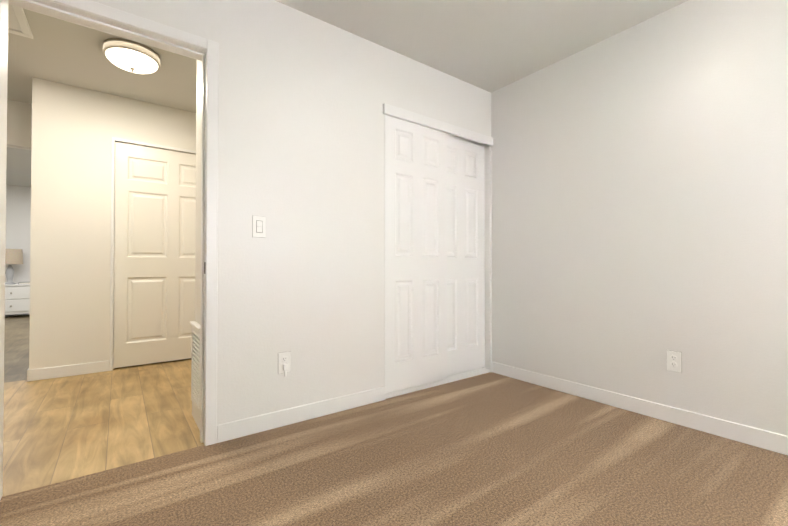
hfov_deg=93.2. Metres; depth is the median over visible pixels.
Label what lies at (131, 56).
light
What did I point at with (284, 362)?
outlet
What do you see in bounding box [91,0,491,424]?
wall
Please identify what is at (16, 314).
baseboard
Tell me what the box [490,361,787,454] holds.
baseboard
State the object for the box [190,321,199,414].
air vent
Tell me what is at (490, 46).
ceiling
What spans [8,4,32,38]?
ceiling hatch
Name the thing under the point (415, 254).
closet door
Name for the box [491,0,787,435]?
wall
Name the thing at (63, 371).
baseboard
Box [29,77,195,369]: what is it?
wall
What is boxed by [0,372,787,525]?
floor carpet
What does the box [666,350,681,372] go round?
outlet
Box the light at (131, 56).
[103,38,159,73]
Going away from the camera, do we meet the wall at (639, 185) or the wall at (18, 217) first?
the wall at (639, 185)
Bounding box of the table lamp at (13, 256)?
[5,249,22,283]
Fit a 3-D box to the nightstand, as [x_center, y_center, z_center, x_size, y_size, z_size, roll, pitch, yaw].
[-6.948,0.687,6.814,0.590,0.600,0.467,0,-1,-36]
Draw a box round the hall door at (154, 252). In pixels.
[113,142,195,367]
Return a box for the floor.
[2,315,203,496]
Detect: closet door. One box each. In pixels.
[385,115,446,392]
[447,133,484,375]
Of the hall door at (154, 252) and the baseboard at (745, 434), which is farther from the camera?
the hall door at (154, 252)
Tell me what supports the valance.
attached to the wall at (303, 98)
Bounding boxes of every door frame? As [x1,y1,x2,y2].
[0,0,7,498]
[8,0,218,445]
[110,137,195,370]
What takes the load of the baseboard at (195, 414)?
attached to the wall at (198, 196)
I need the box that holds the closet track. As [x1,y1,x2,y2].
[385,367,489,398]
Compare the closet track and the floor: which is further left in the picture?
the floor
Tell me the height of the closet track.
0.030 m
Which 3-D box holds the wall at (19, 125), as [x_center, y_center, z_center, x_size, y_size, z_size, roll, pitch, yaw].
[-3.679,-0.272,3.344,4.670,2.440,0.120,0,-1,-36]
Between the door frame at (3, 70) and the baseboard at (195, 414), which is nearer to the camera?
the door frame at (3, 70)
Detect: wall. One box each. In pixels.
[5,185,30,283]
[7,99,31,149]
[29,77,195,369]
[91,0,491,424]
[195,60,201,324]
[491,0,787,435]
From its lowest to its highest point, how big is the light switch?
0.119 m
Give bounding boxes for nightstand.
[5,284,29,314]
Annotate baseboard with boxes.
[5,314,29,315]
[26,360,109,381]
[192,402,199,429]
[217,386,384,442]
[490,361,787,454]
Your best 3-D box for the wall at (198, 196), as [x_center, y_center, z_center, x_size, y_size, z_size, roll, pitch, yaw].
[-0.730,-0.282,2.457,0.978,2.440,0.350,0,-1,-36]
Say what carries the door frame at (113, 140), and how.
attached to the wall at (75, 129)
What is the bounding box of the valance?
[383,103,492,145]
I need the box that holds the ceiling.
[6,0,687,186]
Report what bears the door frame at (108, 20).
attached to the wall at (303, 98)
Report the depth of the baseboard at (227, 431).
2.17 m
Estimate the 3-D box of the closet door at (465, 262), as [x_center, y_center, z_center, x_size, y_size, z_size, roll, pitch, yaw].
[0.547,-0.072,3.117,0.598,1.958,0.034,0,-1,-36]
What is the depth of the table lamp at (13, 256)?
6.76 m
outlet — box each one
[278,351,290,375]
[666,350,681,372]
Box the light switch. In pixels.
[252,215,265,237]
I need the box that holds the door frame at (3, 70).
[0,0,7,498]

